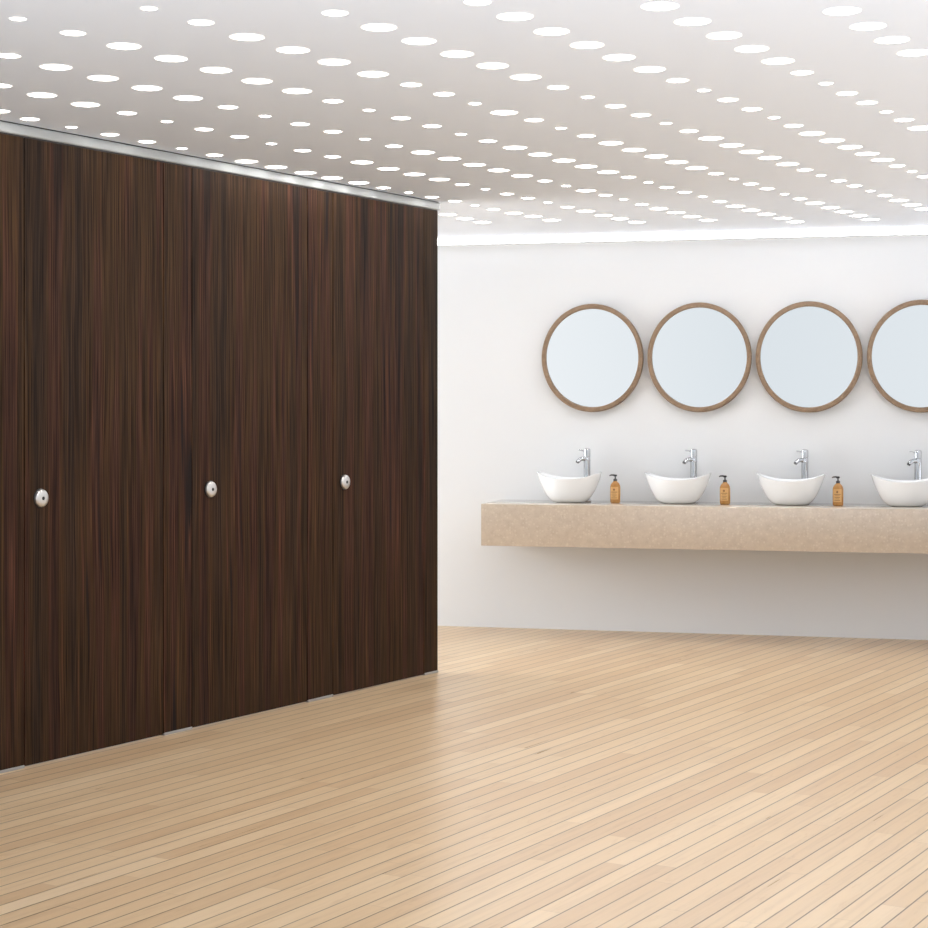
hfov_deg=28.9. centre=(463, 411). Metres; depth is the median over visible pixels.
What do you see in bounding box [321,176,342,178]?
recessed light
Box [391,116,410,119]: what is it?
recessed light
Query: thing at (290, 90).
recessed light
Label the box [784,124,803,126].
recessed light
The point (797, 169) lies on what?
recessed light
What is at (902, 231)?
light
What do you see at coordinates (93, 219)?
door
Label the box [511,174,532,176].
recessed light
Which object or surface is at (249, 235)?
door
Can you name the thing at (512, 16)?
recessed light
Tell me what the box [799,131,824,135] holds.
recessed light
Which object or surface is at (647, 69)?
recessed light
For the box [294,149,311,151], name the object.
recessed light
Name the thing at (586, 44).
recessed light
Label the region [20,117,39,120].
recessed light
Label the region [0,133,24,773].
panel
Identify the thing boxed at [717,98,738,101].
recessed light
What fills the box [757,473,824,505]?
vessel basin
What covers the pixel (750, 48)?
recessed light
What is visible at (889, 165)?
recessed light
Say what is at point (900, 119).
recessed light
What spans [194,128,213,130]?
recessed light
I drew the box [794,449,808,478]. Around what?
tap
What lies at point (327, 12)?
recessed light
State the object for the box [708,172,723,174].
recessed light
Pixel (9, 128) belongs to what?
headrail
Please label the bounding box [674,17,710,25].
recessed light
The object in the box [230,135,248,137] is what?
recessed light
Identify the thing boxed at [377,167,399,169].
recessed light
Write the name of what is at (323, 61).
recessed light
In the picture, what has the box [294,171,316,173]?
recessed light
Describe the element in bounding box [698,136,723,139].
recessed light
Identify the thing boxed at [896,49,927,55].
recessed light
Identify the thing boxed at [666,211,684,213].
recessed light
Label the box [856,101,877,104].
recessed light
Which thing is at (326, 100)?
recessed light
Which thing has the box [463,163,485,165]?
recessed light
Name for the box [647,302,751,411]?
round mirror
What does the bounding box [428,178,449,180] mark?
recessed light
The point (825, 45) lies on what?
ceiling
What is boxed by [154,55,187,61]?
recessed light
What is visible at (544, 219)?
recessed light
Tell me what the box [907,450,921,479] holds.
tap
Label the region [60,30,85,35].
recessed light
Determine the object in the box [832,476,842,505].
soap bottle
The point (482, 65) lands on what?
recessed light
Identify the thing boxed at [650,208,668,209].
recessed light
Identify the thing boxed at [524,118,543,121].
recessed light
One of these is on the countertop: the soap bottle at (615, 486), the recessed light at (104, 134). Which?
the soap bottle at (615, 486)
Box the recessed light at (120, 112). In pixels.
[117,111,136,114]
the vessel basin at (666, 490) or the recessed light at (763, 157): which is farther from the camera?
the vessel basin at (666, 490)
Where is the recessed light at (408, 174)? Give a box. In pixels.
[403,173,425,175]
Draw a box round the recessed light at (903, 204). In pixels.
[903,204,921,205]
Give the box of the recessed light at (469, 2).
[464,0,491,4]
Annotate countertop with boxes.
[481,499,927,553]
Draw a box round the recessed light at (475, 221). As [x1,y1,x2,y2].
[474,221,490,222]
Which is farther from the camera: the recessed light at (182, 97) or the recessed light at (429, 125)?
the recessed light at (429, 125)
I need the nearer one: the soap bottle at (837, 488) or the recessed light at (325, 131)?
the recessed light at (325, 131)
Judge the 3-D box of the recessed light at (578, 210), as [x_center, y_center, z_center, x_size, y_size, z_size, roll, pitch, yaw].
[0.651,-1.071,9.600,0.102,0.002,0.102,0,0,0]
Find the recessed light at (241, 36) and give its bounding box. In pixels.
[229,33,264,40]
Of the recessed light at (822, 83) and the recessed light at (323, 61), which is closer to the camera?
the recessed light at (323, 61)
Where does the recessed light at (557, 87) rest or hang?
in the ceiling
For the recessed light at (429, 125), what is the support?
in the ceiling
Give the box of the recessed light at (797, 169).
[797,169,812,170]
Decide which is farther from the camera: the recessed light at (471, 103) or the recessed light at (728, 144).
the recessed light at (728, 144)
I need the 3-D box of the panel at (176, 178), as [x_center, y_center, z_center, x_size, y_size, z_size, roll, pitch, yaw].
[-1.199,0.152,7.470,0.038,2.352,0.176,0,0,31]
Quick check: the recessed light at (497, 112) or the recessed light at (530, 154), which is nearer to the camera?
the recessed light at (497, 112)
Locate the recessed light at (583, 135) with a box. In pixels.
[577,134,595,136]
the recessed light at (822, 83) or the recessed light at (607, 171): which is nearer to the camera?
the recessed light at (822, 83)
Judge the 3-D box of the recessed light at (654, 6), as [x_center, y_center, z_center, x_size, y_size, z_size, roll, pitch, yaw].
[0.518,-1.071,4.755,0.102,0.002,0.102,0,0,0]
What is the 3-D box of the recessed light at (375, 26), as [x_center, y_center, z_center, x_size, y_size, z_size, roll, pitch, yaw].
[-0.237,-1.071,5.016,0.102,0.002,0.102,0,0,0]
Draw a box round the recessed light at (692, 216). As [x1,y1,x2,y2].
[683,215,700,217]
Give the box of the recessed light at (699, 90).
[697,89,710,91]
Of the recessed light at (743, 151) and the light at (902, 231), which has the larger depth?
the light at (902, 231)
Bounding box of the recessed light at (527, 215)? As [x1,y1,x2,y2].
[524,215,541,216]
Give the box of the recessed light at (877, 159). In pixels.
[870,158,894,161]
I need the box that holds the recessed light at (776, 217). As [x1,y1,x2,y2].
[774,217,791,218]
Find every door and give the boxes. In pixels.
[24,138,162,765]
[191,168,306,727]
[333,193,423,694]
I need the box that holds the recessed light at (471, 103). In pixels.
[468,102,481,104]
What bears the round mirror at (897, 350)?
attached to the wall
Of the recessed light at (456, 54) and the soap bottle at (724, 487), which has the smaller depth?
the recessed light at (456, 54)
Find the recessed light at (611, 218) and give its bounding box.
[611,218,628,219]
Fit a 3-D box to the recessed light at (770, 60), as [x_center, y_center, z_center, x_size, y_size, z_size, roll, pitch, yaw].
[0.959,-1.071,5.497,0.102,0.002,0.102,0,0,0]
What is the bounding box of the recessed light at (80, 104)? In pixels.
[71,102,99,106]
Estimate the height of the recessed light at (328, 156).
0.002 m
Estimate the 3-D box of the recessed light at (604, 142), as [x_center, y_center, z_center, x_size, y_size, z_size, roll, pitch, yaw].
[0.586,-1.071,7.173,0.102,0.002,0.102,0,0,0]
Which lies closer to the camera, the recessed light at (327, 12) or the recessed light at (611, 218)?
the recessed light at (327, 12)
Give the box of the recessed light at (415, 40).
[402,37,436,44]
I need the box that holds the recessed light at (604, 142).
[598,141,623,144]
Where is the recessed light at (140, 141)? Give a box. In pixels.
[138,140,155,142]
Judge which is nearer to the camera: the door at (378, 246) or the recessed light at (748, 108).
the recessed light at (748, 108)
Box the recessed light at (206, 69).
[200,67,231,72]
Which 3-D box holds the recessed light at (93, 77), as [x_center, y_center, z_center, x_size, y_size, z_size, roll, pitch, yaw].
[-1.159,-1.071,5.777,0.102,0.002,0.102,0,0,0]
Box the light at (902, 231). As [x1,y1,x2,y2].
[438,228,927,245]
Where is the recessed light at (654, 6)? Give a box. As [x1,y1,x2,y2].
[641,2,678,10]
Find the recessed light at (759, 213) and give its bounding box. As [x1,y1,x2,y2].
[757,213,775,214]
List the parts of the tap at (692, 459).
spout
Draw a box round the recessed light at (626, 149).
[622,148,645,151]
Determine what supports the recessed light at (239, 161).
in the ceiling
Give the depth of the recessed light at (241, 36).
5.14 m
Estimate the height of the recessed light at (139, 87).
0.002 m
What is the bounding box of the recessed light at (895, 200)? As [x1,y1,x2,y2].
[889,199,908,201]
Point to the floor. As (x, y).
(538, 778)
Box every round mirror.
[542,304,643,411]
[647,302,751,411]
[756,301,862,412]
[867,300,927,412]
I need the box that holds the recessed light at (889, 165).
[889,165,905,166]
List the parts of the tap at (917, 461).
spout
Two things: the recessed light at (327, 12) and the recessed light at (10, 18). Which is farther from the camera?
the recessed light at (10, 18)
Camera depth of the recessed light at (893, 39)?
5.19 m
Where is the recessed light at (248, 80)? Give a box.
[241,78,272,83]
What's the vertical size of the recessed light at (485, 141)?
0.002 m
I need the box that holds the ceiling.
[0,0,927,238]
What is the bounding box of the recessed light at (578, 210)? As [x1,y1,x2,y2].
[577,210,594,211]
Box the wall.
[438,235,927,639]
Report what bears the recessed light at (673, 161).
in the ceiling
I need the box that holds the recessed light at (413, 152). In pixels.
[411,151,434,153]
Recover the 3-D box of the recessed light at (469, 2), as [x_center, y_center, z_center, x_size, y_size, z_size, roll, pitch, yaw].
[0.036,-1.071,4.706,0.074,0.002,0.074,0,0,0]
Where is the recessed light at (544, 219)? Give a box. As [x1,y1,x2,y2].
[543,219,559,220]
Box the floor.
[0,626,927,927]
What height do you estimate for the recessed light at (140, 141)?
0.002 m
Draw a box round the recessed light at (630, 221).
[628,221,644,222]
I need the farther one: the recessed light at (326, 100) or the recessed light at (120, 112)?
the recessed light at (120, 112)
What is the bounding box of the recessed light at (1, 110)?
[0,109,10,112]
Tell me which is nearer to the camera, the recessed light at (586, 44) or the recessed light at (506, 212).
the recessed light at (586, 44)
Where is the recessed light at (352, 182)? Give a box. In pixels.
[348,181,369,183]
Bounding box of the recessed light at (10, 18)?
[9,17,26,20]
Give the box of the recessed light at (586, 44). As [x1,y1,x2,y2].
[570,41,603,48]
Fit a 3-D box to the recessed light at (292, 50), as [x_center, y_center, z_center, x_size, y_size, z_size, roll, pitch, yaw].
[-0.506,-1.071,5.330,0.102,0.002,0.102,0,0,0]
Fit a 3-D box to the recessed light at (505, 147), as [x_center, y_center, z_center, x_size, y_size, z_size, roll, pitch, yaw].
[0.207,-1.071,7.298,0.102,0.002,0.102,0,0,0]
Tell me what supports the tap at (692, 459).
on the countertop
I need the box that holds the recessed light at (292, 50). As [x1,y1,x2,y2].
[276,47,309,53]
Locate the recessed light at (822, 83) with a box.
[819,82,832,84]
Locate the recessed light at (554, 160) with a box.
[552,159,575,161]
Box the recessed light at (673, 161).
[665,160,687,163]
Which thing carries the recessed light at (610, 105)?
in the ceiling
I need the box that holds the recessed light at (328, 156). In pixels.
[324,155,340,157]
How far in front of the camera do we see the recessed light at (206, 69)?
5.64 m
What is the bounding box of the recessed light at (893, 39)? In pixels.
[874,36,909,43]
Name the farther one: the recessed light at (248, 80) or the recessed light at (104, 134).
the recessed light at (104, 134)
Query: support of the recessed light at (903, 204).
in the ceiling
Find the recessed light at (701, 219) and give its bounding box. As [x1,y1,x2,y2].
[699,219,715,220]
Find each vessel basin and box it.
[537,471,601,502]
[644,472,710,503]
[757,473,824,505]
[871,474,927,506]
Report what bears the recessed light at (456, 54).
in the ceiling
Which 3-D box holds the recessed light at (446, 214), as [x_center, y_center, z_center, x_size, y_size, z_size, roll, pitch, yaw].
[-0.087,-1.071,9.770,0.102,0.002,0.102,0,0,0]
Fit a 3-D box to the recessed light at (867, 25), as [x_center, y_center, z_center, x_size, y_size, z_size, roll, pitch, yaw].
[1.123,-1.071,5.002,0.102,0.002,0.102,0,0,0]
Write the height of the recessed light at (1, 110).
0.002 m
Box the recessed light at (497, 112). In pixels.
[490,110,517,114]
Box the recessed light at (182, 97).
[173,95,202,100]
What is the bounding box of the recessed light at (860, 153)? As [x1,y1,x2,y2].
[855,152,879,155]
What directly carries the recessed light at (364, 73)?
in the ceiling
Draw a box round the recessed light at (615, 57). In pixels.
[602,54,635,60]
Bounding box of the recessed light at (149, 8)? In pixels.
[140,6,157,10]
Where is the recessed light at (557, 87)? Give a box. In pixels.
[547,85,568,89]
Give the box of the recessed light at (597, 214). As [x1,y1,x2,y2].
[594,214,612,215]
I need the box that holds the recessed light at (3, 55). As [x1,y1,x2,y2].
[0,53,20,57]
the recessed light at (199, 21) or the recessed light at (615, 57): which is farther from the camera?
the recessed light at (615, 57)
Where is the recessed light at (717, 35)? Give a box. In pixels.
[706,32,741,38]
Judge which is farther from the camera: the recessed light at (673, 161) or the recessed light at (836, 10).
the recessed light at (673, 161)
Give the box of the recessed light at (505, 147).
[503,146,527,149]
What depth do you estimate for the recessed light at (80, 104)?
6.27 m
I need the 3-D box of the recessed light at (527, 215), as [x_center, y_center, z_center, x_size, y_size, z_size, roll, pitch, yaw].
[0.380,-1.071,9.855,0.102,0.002,0.102,0,0,0]
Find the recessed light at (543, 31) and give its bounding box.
[533,28,569,34]
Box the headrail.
[0,120,439,210]
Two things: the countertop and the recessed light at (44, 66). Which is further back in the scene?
the countertop
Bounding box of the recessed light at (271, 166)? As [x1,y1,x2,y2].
[265,165,287,168]
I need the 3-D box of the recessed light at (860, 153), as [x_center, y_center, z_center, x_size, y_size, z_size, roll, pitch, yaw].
[1.673,-1.071,7.470,0.102,0.002,0.102,0,0,0]
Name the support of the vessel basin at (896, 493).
in the countertop
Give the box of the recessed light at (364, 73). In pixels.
[357,71,388,76]
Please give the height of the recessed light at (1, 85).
0.002 m
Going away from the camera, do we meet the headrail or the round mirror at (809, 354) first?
the headrail
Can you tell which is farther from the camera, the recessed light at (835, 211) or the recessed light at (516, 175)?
the recessed light at (835, 211)
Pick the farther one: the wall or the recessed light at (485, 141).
the wall
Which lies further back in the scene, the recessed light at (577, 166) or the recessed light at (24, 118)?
the recessed light at (577, 166)
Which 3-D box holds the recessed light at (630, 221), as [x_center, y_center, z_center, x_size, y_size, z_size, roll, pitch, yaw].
[0.976,-1.071,10.156,0.102,0.002,0.102,0,0,0]
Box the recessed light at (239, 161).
[235,160,258,162]
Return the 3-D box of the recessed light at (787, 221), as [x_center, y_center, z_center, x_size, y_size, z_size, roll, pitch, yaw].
[1.869,-1.071,10.140,0.102,0.002,0.102,0,0,0]
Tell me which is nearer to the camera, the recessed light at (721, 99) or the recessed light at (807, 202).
the recessed light at (721, 99)
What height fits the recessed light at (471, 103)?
0.002 m
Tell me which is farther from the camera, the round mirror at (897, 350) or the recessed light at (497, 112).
the round mirror at (897, 350)
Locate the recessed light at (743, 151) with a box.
[739,150,763,153]
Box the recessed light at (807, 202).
[805,202,824,203]
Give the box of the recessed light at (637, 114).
[631,113,650,116]
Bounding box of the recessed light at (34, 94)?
[26,92,56,97]
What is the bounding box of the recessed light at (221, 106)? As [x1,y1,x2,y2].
[218,105,238,108]
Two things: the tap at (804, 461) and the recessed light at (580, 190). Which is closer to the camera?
the recessed light at (580, 190)
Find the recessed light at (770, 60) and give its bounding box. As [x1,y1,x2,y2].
[761,58,794,63]
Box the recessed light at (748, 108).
[741,107,761,110]
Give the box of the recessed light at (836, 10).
[823,7,860,14]
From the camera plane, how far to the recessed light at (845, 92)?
6.05 m
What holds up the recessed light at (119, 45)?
in the ceiling
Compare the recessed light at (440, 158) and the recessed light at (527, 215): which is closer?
the recessed light at (440, 158)
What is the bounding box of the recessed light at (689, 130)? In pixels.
[679,129,698,132]
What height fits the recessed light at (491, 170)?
0.002 m
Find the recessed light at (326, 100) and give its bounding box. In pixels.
[322,99,343,102]
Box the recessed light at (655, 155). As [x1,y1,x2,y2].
[644,154,667,157]
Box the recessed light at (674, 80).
[666,78,688,82]
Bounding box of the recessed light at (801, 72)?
[790,70,813,74]
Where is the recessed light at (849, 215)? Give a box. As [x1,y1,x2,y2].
[849,215,867,216]
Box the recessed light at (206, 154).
[206,154,223,155]
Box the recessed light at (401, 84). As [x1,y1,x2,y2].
[400,83,421,86]
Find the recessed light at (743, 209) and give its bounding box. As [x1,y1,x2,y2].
[742,209,759,210]
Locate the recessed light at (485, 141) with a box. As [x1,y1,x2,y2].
[479,140,496,142]
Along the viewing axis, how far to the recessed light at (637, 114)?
6.50 m
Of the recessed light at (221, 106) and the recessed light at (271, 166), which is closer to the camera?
the recessed light at (221, 106)
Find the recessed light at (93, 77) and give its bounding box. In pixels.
[87,75,118,80]
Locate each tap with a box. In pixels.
[576,448,590,500]
[682,449,697,501]
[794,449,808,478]
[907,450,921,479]
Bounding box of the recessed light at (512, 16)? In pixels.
[496,12,533,20]
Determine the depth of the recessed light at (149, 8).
4.78 m
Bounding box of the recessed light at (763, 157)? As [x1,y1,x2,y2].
[758,156,781,159]
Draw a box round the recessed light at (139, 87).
[131,85,162,90]
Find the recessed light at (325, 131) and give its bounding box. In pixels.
[323,130,342,132]
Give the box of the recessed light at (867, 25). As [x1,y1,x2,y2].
[849,22,886,29]
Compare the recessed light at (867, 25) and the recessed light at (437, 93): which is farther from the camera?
the recessed light at (437, 93)
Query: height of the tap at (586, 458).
0.319 m
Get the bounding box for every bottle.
[609,474,619,502]
[719,475,729,503]
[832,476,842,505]
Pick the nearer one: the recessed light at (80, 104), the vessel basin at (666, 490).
the recessed light at (80, 104)
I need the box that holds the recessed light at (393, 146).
[385,145,402,147]
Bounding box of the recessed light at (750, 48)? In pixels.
[734,45,768,51]
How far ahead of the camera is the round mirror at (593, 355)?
10.92 m
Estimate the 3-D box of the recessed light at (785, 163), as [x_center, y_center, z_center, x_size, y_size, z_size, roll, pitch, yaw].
[1.399,-1.071,7.781,0.102,0.002,0.102,0,0,0]
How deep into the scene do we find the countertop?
10.26 m
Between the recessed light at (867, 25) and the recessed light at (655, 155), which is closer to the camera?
the recessed light at (867, 25)
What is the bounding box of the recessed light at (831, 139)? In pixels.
[819,138,844,141]
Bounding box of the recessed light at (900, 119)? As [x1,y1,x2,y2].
[894,118,913,121]
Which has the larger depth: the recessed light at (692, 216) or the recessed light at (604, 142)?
the recessed light at (692, 216)
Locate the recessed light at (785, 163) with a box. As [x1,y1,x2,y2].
[776,162,798,165]
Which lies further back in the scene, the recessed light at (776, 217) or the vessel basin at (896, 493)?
the vessel basin at (896, 493)
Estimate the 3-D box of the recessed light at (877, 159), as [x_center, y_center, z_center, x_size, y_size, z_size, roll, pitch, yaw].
[1.779,-1.071,7.651,0.102,0.002,0.102,0,0,0]
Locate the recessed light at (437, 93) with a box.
[433,92,454,95]
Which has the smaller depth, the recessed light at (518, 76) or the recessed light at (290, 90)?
the recessed light at (518, 76)
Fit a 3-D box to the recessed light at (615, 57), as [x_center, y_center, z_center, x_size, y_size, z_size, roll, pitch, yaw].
[0.469,-1.071,5.443,0.102,0.002,0.102,0,0,0]
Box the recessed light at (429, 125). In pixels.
[422,124,441,127]
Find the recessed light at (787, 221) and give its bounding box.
[787,221,804,222]
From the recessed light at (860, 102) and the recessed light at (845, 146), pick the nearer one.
the recessed light at (860, 102)
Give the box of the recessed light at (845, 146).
[837,145,862,148]
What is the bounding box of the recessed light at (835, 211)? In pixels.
[835,211,853,212]
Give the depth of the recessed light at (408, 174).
8.11 m
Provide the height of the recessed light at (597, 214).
0.002 m
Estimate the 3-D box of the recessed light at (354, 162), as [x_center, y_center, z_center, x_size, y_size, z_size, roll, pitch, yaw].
[-0.438,-1.071,7.725,0.102,0.002,0.102,0,0,0]
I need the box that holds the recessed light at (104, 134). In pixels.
[100,133,119,135]
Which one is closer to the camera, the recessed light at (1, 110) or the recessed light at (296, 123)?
the recessed light at (1, 110)
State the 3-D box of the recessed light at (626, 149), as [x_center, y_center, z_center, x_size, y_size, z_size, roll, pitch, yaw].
[0.695,-1.071,7.359,0.102,0.002,0.102,0,0,0]
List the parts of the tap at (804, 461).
spout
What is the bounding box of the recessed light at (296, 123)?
[290,122,309,125]
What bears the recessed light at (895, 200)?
in the ceiling
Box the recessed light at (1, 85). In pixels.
[0,83,11,87]
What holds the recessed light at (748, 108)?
in the ceiling
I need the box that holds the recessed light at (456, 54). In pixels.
[440,51,473,57]
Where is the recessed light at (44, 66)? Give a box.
[39,64,72,69]
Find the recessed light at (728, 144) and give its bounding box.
[719,143,743,146]
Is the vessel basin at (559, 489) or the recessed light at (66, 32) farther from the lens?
the vessel basin at (559, 489)
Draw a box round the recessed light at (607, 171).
[597,170,618,173]
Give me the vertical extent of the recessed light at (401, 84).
0.002 m
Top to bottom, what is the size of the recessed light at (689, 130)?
0.002 m
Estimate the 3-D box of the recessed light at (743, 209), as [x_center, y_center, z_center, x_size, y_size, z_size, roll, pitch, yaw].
[1.523,-1.071,9.553,0.102,0.002,0.102,0,0,0]
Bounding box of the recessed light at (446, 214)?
[439,213,456,215]
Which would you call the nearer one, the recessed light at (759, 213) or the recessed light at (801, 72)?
the recessed light at (801, 72)
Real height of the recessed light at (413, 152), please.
0.002 m
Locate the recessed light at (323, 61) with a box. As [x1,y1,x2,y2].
[317,59,350,64]
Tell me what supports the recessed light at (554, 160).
in the ceiling
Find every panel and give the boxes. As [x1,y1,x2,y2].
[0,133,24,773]
[163,163,191,735]
[306,188,332,701]
[423,209,437,674]
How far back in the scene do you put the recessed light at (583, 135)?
6.97 m
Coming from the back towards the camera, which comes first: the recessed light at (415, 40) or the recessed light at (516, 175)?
the recessed light at (516, 175)
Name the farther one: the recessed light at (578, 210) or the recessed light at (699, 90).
the recessed light at (578, 210)
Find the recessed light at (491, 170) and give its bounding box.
[487,169,509,171]
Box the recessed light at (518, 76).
[510,74,540,79]
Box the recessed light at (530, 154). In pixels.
[528,153,551,155]
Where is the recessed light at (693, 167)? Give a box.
[685,166,707,169]
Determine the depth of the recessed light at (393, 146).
7.26 m
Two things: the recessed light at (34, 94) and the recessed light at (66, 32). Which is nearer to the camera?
the recessed light at (66, 32)
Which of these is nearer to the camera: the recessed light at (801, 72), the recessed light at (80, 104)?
the recessed light at (801, 72)
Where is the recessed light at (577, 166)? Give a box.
[574,165,597,167]
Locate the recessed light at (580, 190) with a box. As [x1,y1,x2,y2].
[575,189,596,191]
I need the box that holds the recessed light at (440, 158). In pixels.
[438,157,460,159]
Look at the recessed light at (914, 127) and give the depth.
6.80 m
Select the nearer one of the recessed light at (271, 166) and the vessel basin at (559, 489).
the recessed light at (271, 166)
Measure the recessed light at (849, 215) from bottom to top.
0.002 m
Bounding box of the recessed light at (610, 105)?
[605,104,625,107]
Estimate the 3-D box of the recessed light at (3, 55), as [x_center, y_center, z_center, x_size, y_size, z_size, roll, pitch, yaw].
[-1.370,-1.071,5.414,0.074,0.002,0.074,0,0,0]
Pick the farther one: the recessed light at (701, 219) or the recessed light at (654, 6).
the recessed light at (701, 219)
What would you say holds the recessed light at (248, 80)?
in the ceiling
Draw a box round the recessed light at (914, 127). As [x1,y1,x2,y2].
[907,126,927,129]
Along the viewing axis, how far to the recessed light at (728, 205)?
9.38 m
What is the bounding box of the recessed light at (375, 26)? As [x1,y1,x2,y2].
[361,23,396,30]
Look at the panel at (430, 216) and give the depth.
9.13 m
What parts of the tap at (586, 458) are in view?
spout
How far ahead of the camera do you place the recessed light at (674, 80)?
5.81 m
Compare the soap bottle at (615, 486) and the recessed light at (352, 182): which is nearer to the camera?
the recessed light at (352, 182)
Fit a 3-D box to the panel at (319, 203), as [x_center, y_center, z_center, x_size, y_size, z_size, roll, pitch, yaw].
[-0.676,0.152,8.325,0.038,2.352,0.196,0,0,31]
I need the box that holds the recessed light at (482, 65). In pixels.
[476,63,508,68]
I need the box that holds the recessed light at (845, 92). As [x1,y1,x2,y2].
[836,91,857,94]
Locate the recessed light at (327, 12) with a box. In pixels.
[321,10,348,15]
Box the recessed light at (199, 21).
[188,19,213,24]
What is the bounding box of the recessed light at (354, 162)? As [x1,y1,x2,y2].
[350,161,373,163]
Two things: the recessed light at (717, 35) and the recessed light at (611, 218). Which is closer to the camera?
the recessed light at (717, 35)
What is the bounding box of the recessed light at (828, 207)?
[821,206,839,208]
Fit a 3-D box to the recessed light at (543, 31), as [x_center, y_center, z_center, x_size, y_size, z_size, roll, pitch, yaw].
[0.247,-1.071,5.071,0.102,0.002,0.102,0,0,0]
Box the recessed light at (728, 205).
[726,205,744,206]
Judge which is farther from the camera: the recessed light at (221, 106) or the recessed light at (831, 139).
the recessed light at (831, 139)
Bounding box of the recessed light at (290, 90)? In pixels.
[282,88,311,93]
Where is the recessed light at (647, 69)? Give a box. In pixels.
[633,66,665,72]
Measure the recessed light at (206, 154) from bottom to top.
0.002 m
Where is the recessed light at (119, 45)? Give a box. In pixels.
[106,42,141,49]
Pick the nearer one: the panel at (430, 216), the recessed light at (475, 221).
the panel at (430, 216)
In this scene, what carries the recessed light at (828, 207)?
in the ceiling
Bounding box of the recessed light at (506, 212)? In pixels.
[505,212,522,213]

